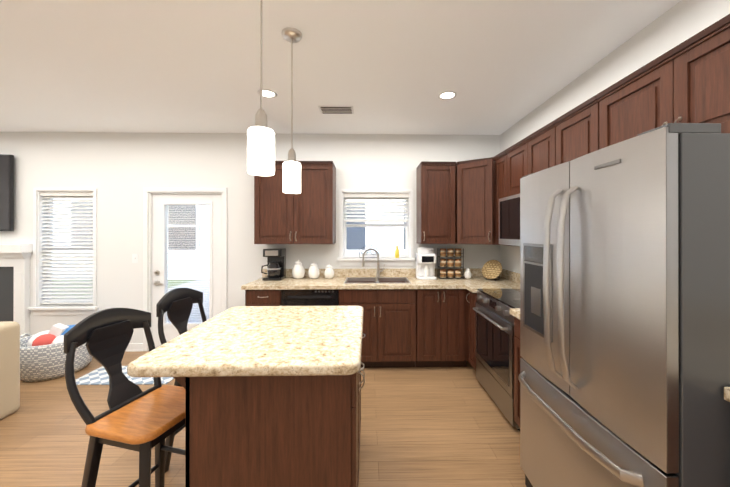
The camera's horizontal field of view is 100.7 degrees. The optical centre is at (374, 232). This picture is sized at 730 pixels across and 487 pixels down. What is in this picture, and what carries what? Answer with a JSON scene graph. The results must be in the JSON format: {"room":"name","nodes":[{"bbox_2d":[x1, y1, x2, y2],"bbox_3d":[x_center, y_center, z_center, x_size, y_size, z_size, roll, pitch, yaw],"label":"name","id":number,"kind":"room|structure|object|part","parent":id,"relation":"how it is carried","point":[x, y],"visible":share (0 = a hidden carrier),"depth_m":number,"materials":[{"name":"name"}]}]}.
{"room":"kitchen","nodes":[
{"label":"kitchen","id":0,"kind":"room"},
{"bbox_2d":[0,132,499,350],"bbox_3d":[-2.509,0.111,3.822,8.210,2.700,0.150,0,0,-1],"label":"wall","id":1,"kind":"structure","parent":0,"point":[119,171],"depth_m":3.75,"materials":[{"name":"white paint"}]},
{"bbox_2d":[0,154,13,230],"bbox_3d":[-5.186,-0.479,3.652,1.630,0.920,0.077,0,0,-1],"label":"wall-mounted tv","id":2,"kind":"object","parent":1,"relation":"attached to","point":[6,192],"visible":1,"depth_m":3.63,"materials":[{"name":"black"}]},
{"bbox_2d":[28,188,98,314],"bbox_3d":[-3.795,0.228,3.768,0.795,1.555,0.205,0,0,-1],"label":"window","id":3,"kind":"structure","parent":1,"relation":"in","point":[38,308],"depth_m":3.71,"materials":[{"name":"white"}]},
{"bbox_2d":[40,192,92,303],"bbox_3d":[-3.795,0.192,3.762,0.653,1.385,0.058,0,0,-1],"label":"window blinds","id":4,"kind":"object","parent":3,"relation":"attached to","point":[50,299],"visible":0.75,"depth_m":3.76,"materials":[{"name":"white plastic"}]},
{"bbox_3d":[-3.797,0.196,3.836,0.661,1.396,0.060,0,0,-1],"label":"left window sash","id":5,"kind":"part","parent":3,"relation":"part of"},
{"bbox_2d":[125,343,142,351],"bbox_3d":[-3.515,1.413,3.711,1.334,0.095,0.026,0,0,-1],"label":"baseboard","id":6,"kind":"structure","parent":1,"relation":"attached to","point":[134,347],"depth_m":3.70,"materials":[{"name":"white"}]},
{"bbox_2d":[132,254,137,262],"bbox_3d":[-2.952,0.318,3.729,0.070,0.115,0.015,0,0,-1],"label":"switch plate","id":7,"kind":"object","parent":1,"relation":"attached to","point":[134,258],"visible":1,"depth_m":3.73,"materials":[{"name":"white plastic"}]},
{"bbox_2d":[143,187,226,350],"bbox_3d":[-2.338,0.451,3.816,1.020,2.020,0.168,0,0,-1],"label":"door frame","id":8,"kind":"structure","parent":1,"relation":"attached to","point":[181,190],"depth_m":3.74,"materials":[{"name":"white wood"}]},
{"bbox_2d":[152,194,220,347],"bbox_3d":[-2.333,0.477,3.781,0.876,1.919,0.119,0,0,-1],"label":"entry door","id":9,"kind":"structure","parent":1,"relation":"in","point":[160,243],"depth_m":3.79,"materials":[{"name":"white wood"}]},
{"bbox_2d":[254,161,335,243],"bbox_3d":[-0.922,-0.342,3.592,0.894,0.945,0.371,0,0,-1],"label":"upper cabinet","id":10,"kind":"object","parent":1,"relation":"attached to","point":[307,215],"visible":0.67,"depth_m":3.44,"materials":[{"name":"brown wood"}]},
{"bbox_2d":[262,268,482,275],"bbox_3d":[0.094,0.501,3.787,2.962,0.100,0.020,0,0,-1],"label":"backsplash","id":11,"kind":"structure","parent":1,"relation":"attached to","point":[474,271],"depth_m":3.78,"materials":[{"name":"beige stone"}]},
{"bbox_2d":[337,190,414,265],"bbox_3d":[0.026,-0.061,3.847,0.970,0.955,0.205,0,0,-1],"label":"window","id":12,"kind":"structure","parent":1,"relation":"in","point":[342,259],"depth_m":3.80,"materials":[{"name":"white"}]},
{"bbox_2d":[359,244,378,257],"bbox_3d":[-0.062,0.229,3.777,0.245,0.172,0.006,0,0,-1],"label":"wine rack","id":13,"kind":"object","parent":12,"relation":"on","point":[365,254],"visible":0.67,"depth_m":3.77,"materials":[{"name":"white"}]},
{"bbox_2d":[343,194,408,221],"bbox_3d":[0.026,-0.312,3.841,0.828,0.356,0.058,0,0,-1],"label":"window blinds","id":14,"kind":"object","parent":12,"relation":"attached to","point":[376,196],"visible":0.98,"depth_m":3.83,"materials":[{"name":"white plastic"}]},
{"bbox_3d":[0.025,-0.094,3.914,0.836,0.796,0.060,0,0,-1],"label":"kitchen window sash","id":15,"kind":"part","parent":12,"relation":"part of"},
{"bbox_2d":[395,246,398,257],"bbox_3d":[0.288,0.239,3.786,0.054,0.152,0.053,0,0,-1],"label":"bottle","id":16,"kind":"object","parent":12,"relation":"on","point":[397,253],"visible":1,"depth_m":3.77,"materials":[{"name":"yellow plastic"}]},
{"bbox_2d":[416,161,455,243],"bbox_3d":[0.736,-0.342,3.626,0.400,0.945,0.371,0,0,-1],"label":"upper cabinet","id":17,"kind":"object","parent":1,"relation":"attached to","point":[435,202],"visible":1,"depth_m":3.48,"materials":[{"name":"brown wood"}]},
{"bbox_2d":[455,157,495,244],"bbox_3d":[1.277,-0.342,3.505,0.647,0.945,0.634,0,0,-1],"label":"upper cabinet","id":18,"kind":"object","parent":1,"relation":"attached to","point":[474,201],"visible":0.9,"depth_m":3.33,"materials":[{"name":"brown wood"}]},
{"bbox_2d":[0,351,526,486],"bbox_3d":[-2.434,1.505,0.161,8.510,0.100,7.470,0,0,-1],"label":"floor","id":19,"kind":"structure","parent":0,"point":[437,427],"depth_m":2.15,"materials":[{"name":"brown wood"}]},
{"bbox_2d":[0,321,19,418],"bbox_3d":[-3.356,1.030,1.478,0.980,0.855,2.000,0,0,-1],"label":"sofa","id":20,"kind":"object","parent":19,"relation":"on","point":[9,367],"visible":1,"depth_m":2.39,"materials":[{"name":"fabric"}]},
{"bbox_2d":[0,244,32,336],"bbox_3d":[-5.230,0.801,3.617,2.110,1.320,0.140,0,0,-1],"label":"fireplace","id":21,"kind":"object","parent":19,"relation":"on","point":[14,282],"visible":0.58,"depth_m":3.65,"materials":[{"name":"white"}]},
{"bbox_2d":[20,323,91,381],"bbox_3d":[-3.351,1.206,3.188,0.678,0.503,0.620,0,0,-1],"label":"basket","id":22,"kind":"object","parent":19,"relation":"on","point":[42,356],"visible":0.73,"depth_m":2.98,"materials":[{"name":"wicker"}]},
{"bbox_2d":[64,308,184,486],"bbox_3d":[-1.085,0.919,1.437,0.505,1.083,0.442,0,0,14],"label":"bar stool","id":23,"kind":"object","parent":19,"relation":"on","point":[134,417],"visible":0.88,"depth_m":1.40,"materials":[{"name":"brown wood"}]},
{"bbox_2d":[76,366,173,384],"bbox_3d":[-2.474,1.454,3.095,0.950,0.012,0.400,0,0,-1],"label":"rug","id":24,"kind":"object","parent":19,"relation":"on","point":[99,376],"visible":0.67,"depth_m":2.98,"materials":[{"name":"white fabric"}]},
{"bbox_2d":[156,288,206,472],"bbox_3d":[-1.103,0.920,2.022,0.505,1.083,0.442,0,0,9],"label":"bar stool","id":25,"kind":"object","parent":19,"relation":"on","point":[176,304],"visible":0.25,"depth_m":2.01,"materials":[{"name":"black wood"}]},
{"bbox_2d":[127,306,364,486],"bbox_3d":[-0.533,0.993,1.698,0.964,0.930,0.996,0,0,-1],"label":"kitchen island","id":26,"kind":"object","parent":19,"relation":"on","point":[272,396],"visible":1,"depth_m":1.25,"materials":[{"name":"brown wood"}]},
{"bbox_2d":[245,288,296,305],"bbox_3d":[-1.169,1.025,3.462,0.365,0.870,0.617,0,0,-1],"label":"base cabinet","id":27,"kind":"object","parent":19,"relation":"on","point":[251,298],"depth_m":3.15,"materials":[{"name":"brown wood"}]},
{"bbox_2d":[281,289,338,305],"bbox_3d":[-0.681,1.028,3.466,0.594,0.866,0.629,0,0,-1],"label":"dishwasher","id":28,"kind":"object","parent":19,"relation":"on","point":[323,297],"visible":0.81,"depth_m":3.16,"materials":[{"name":"black plastic"}]},
{"bbox_2d":[337,288,408,367],"bbox_3d":[0.062,1.025,3.477,0.887,0.870,0.637,0,0,-1],"label":"base cabinet","id":29,"kind":"object","parent":19,"relation":"on","point":[385,343],"depth_m":3.18,"materials":[{"name":"brown wood"}]},
{"bbox_2d":[409,288,468,366],"bbox_3d":[0.691,1.025,3.459,0.627,0.870,0.699,0,0,-1],"label":"base cabinet","id":30,"kind":"object","parent":19,"relation":"on","point":[410,319],"depth_m":3.19,"materials":[{"name":"brown wood"}]},
{"bbox_2d":[241,276,519,291],"bbox_3d":[0.112,0.570,3.371,2.982,0.040,0.852,0,0,-1],"label":"countertop","id":31,"kind":"structure","parent":30,"relation":"on","point":[474,283],"depth_m":3.21,"materials":[{"name":"beige stone"}]},
{"bbox_2d":[261,248,285,280],"bbox_3d":[-1.189,0.370,3.584,0.242,0.360,0.260,0,0,-1],"label":"coffee maker","id":32,"kind":"object","parent":31,"relation":"on","point":[276,264],"visible":1,"depth_m":3.50,"materials":[{"name":"black plastic"}]},
{"bbox_2d":[292,260,304,278],"bbox_3d":[-0.909,0.437,3.629,0.156,0.225,0.156,0,0,-1],"label":"ceramic jar","id":33,"kind":"object","parent":31,"relation":"on","point":[298,270],"visible":1,"depth_m":3.58,"materials":[{"name":"white ceramic"}]},
{"bbox_2d":[308,262,319,278],"bbox_3d":[-0.724,0.450,3.633,0.140,0.200,0.140,0,0,-1],"label":"ceramic jar","id":34,"kind":"object","parent":31,"relation":"on","point":[313,272],"visible":1,"depth_m":3.59,"materials":[{"name":"white ceramic"}]},
{"bbox_2d":[324,264,333,278],"bbox_3d":[-0.539,0.465,3.637,0.120,0.170,0.120,0,0,-1],"label":"ceramic jar","id":35,"kind":"object","parent":31,"relation":"on","point":[329,272],"visible":1,"depth_m":3.60,"materials":[{"name":"white ceramic"}]},
{"bbox_2d":[362,248,384,275],"bbox_3d":[-0.006,0.369,3.696,0.290,0.361,0.134,0,0,-1],"label":"faucet","id":36,"kind":"object","parent":31,"relation":"on","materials":[{"name":"silver metal"}]},
{"bbox_2d":[345,276,412,283],"bbox_3d":[0.034,0.645,3.488,0.736,0.199,0.416,0,0,-1],"label":"sink","id":37,"kind":"object","parent":31,"relation":"in","point":[348,279],"depth_m":3.67,"materials":[{"name":"silver metal"}]},
{"bbox_2d":[416,247,436,279],"bbox_3d":[0.621,0.361,3.629,0.220,0.378,0.243,0,0,-1],"label":"coffee maker","id":38,"kind":"object","parent":31,"relation":"on","point":[425,262],"visible":1,"depth_m":3.57,"materials":[{"name":"white plastic"}]},
{"bbox_2d":[438,248,463,278],"bbox_3d":[0.921,0.369,3.647,0.287,0.360,0.108,0,0,-1],"label":"spice rack","id":39,"kind":"object","parent":31,"relation":"on","point":[450,263],"visible":1,"depth_m":3.61,"materials":[{"name":"black"}]},
{"bbox_2d":[464,269,471,278],"bbox_3d":[1.121,0.485,3.611,0.084,0.130,0.084,0,0,-1],"label":"ceramic jar","id":40,"kind":"object","parent":31,"relation":"on","point":[467,274],"visible":1,"depth_m":3.58,"materials":[{"name":"white ceramic"}]},
{"bbox_2d":[482,260,501,280],"bbox_3d":[1.367,0.433,3.509,0.182,0.229,0.200,0,0,-1],"label":"plate","id":41,"kind":"object","parent":31,"relation":"on","point":[491,269],"visible":1,"depth_m":3.50,"materials":[{"name":"brown wicker"}]},
{"bbox_2d":[469,292,476,370],"bbox_3d":[1.300,1.025,3.095,0.617,0.870,0.253,0,0,-1],"label":"base cabinet","id":42,"kind":"object","parent":19,"relation":"on","point":[472,295],"depth_m":3.06,"materials":[{"name":"brown wood"}]},
{"bbox_2d":[473,289,519,430],"bbox_3d":[1.278,0.954,2.583,0.663,1.010,0.756,0,0,-1],"label":"range","id":43,"kind":"object","parent":19,"relation":"on","point":[495,335],"visible":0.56,"depth_m":2.49,"materials":[{"name":"silver metal"}]},
{"bbox_2d":[509,308,521,426],"bbox_3d":[1.306,0.953,2.010,0.651,1.010,0.382,0,0,-1],"label":"base cabinet","id":44,"kind":"object","parent":19,"relation":"on","point":[515,312],"visible":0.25,"depth_m":2.13,"materials":[{"name":"brown wood"}]},
{"bbox_2d":[509,308,519,318],"bbox_3d":[1.308,0.518,2.010,0.647,0.140,0.382,0,0,-1],"label":"countertop","id":45,"kind":"structure","parent":44,"relation":"on","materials":[{"name":"stone"}]},
{"bbox_2d":[518,123,729,486],"bbox_3d":[1.209,0.565,1.344,0.857,1.785,0.872,0,0,-1],"label":"refrigerator","id":46,"kind":"object","parent":19,"relation":"on","point":[624,377],"visible":1,"depth_m":1.02,"materials":[{"name":"grey metal"}]},
{"bbox_2d":[724,387,729,401],"bbox_3d":[1.353,0.906,0.427,0.621,1.100,0.955,0,0,-1],"label":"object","id":47,"kind":"structure","parent":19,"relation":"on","point":[726,393],"depth_m":0.89,"materials":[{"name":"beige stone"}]},
{"bbox_2d":[0,0,680,134],"bbox_3d":[-2.434,-1.295,0.165,8.510,0.100,7.470,0,0,-1],"label":"ceiling","id":48,"kind":"structure","parent":0,"point":[499,67],"depth_m":2.19,"materials":[{"name":"white paint"}]},
{"bbox_2d":[247,0,274,175],"bbox_3d":[-0.481,-0.747,1.290,0.124,0.992,0.124,0,0,-1],"label":"pendant light","id":49,"kind":"object","parent":48,"relation":"hanging from","point":[260,148],"visible":1,"depth_m":1.25,"materials":[{"name":"white glass"}]},
{"bbox_2d":[257,89,276,97],"bbox_3d":[-0.950,-1.236,2.691,0.170,0.007,0.170,0,0,-1],"label":"recessed light","id":50,"kind":"object","parent":48,"relation":"in","point":[267,93],"visible":0.88,"depth_m":2.69,"materials":[{"name":"white plastic"}]},
{"bbox_2d":[282,27,301,193],"bbox_3d":[-0.514,-0.746,1.889,0.124,0.992,0.124,0,0,-1],"label":"pendant light","id":51,"kind":"object","parent":48,"relation":"hanging from","point":[291,175],"visible":1,"depth_m":1.86,"materials":[{"name":"white glass"}]},
{"bbox_2d":[318,106,353,113],"bbox_3d":[-0.377,-1.233,3.043,0.340,0.013,0.180,0,0,-1],"label":"ceiling vent","id":52,"kind":"object","parent":48,"relation":"in","point":[336,109],"visible":1,"depth_m":3.02,"materials":[{"name":"white metal"}]},
{"bbox_2d":[438,91,456,99],"bbox_3d":[0.660,-1.236,2.724,0.170,0.007,0.170,0,0,-1],"label":"recessed light","id":53,"kind":"object","parent":48,"relation":"in","point":[446,95],"visible":1,"depth_m":2.72,"materials":[{"name":"white plastic"}]},
{"bbox_2d":[500,0,729,273],"bbox_3d":[1.746,0.105,0.248,0.150,2.700,7.470,0,0,-1],"label":"wall","id":54,"kind":"structure","parent":0,"point":[680,22],"depth_m":2.00,"materials":[{"name":"white paint"}]},
{"bbox_2d":[493,150,511,245],"bbox_3d":[1.456,-0.343,3.115,0.307,0.944,0.281,0,0,-1],"label":"upper cabinet","id":55,"kind":"object","parent":54,"relation":"attached to","point":[499,159],"depth_m":3.19,"materials":[{"name":"brown wood"}]},
{"bbox_2d":[500,269,519,283],"bbox_3d":[1.593,0.500,3.401,0.020,0.100,0.852,0,0,-1],"label":"backsplash","id":56,"kind":"structure","parent":54,"relation":"attached to","point":[508,275],"depth_m":3.50,"materials":[{"name":"beige stone"}]},
{"bbox_2d":[505,122,552,196],"bbox_3d":[1.466,-0.575,2.589,0.307,0.480,0.765,0,0,-1],"label":"upper cabinet","id":57,"kind":"object","parent":54,"relation":"attached to","point":[534,153],"depth_m":2.57,"materials":[{"name":"brown wood"}]},
{"bbox_2d":[499,194,519,245],"bbox_3d":[1.405,-0.108,2.587,0.430,0.445,0.756,0,0,-1],"label":"over-the-range microwave","id":58,"kind":"object","parent":57,"relation":"attached to","point":[509,220],"visible":0.23,"depth_m":2.73,"materials":[{"name":"silver metal"}]},
{"bbox_2d":[553,94,596,165],"bbox_3d":[1.479,-0.344,2.000,0.307,0.944,0.410,0,0,-1],"label":"upper cabinet","id":59,"kind":"object","parent":54,"relation":"attached to","point":[575,131],"depth_m":1.98,"materials":[{"name":"brown wood"}]},
{"bbox_2d":[597,14,729,149],"bbox_3d":[1.492,-0.590,1.356,0.307,0.454,0.872,0,0,-1],"label":"upper cabinet","id":60,"kind":"object","parent":54,"relation":"attached to","point":[687,81],"depth_m":1.34,"materials":[{"name":"brown wood"}]},
{"label":"outside","id":61,"kind":"structure","parent":0,"visible":0},
{"bbox_2d":[52,280,208,321],"bbox_3d":[-3.383,1.635,21.821,34.000,0.210,35.879,0,0,-1],"label":"ground","id":62,"kind":"structure","parent":61,"point":[188,284],"depth_m":8.31,"materials":[{"name":"green"}]},
{"bbox_2d":[52,198,404,278],"bbox_3d":[-3.224,-1.712,14.068,26.800,6.620,8.400,0,0,-1],"label":"neighbor house","id":63,"kind":"structure","parent":62,"relation":"on","point":[392,240],"depth_m":10.21,"materials":[{"name":"grey"}]}
]}

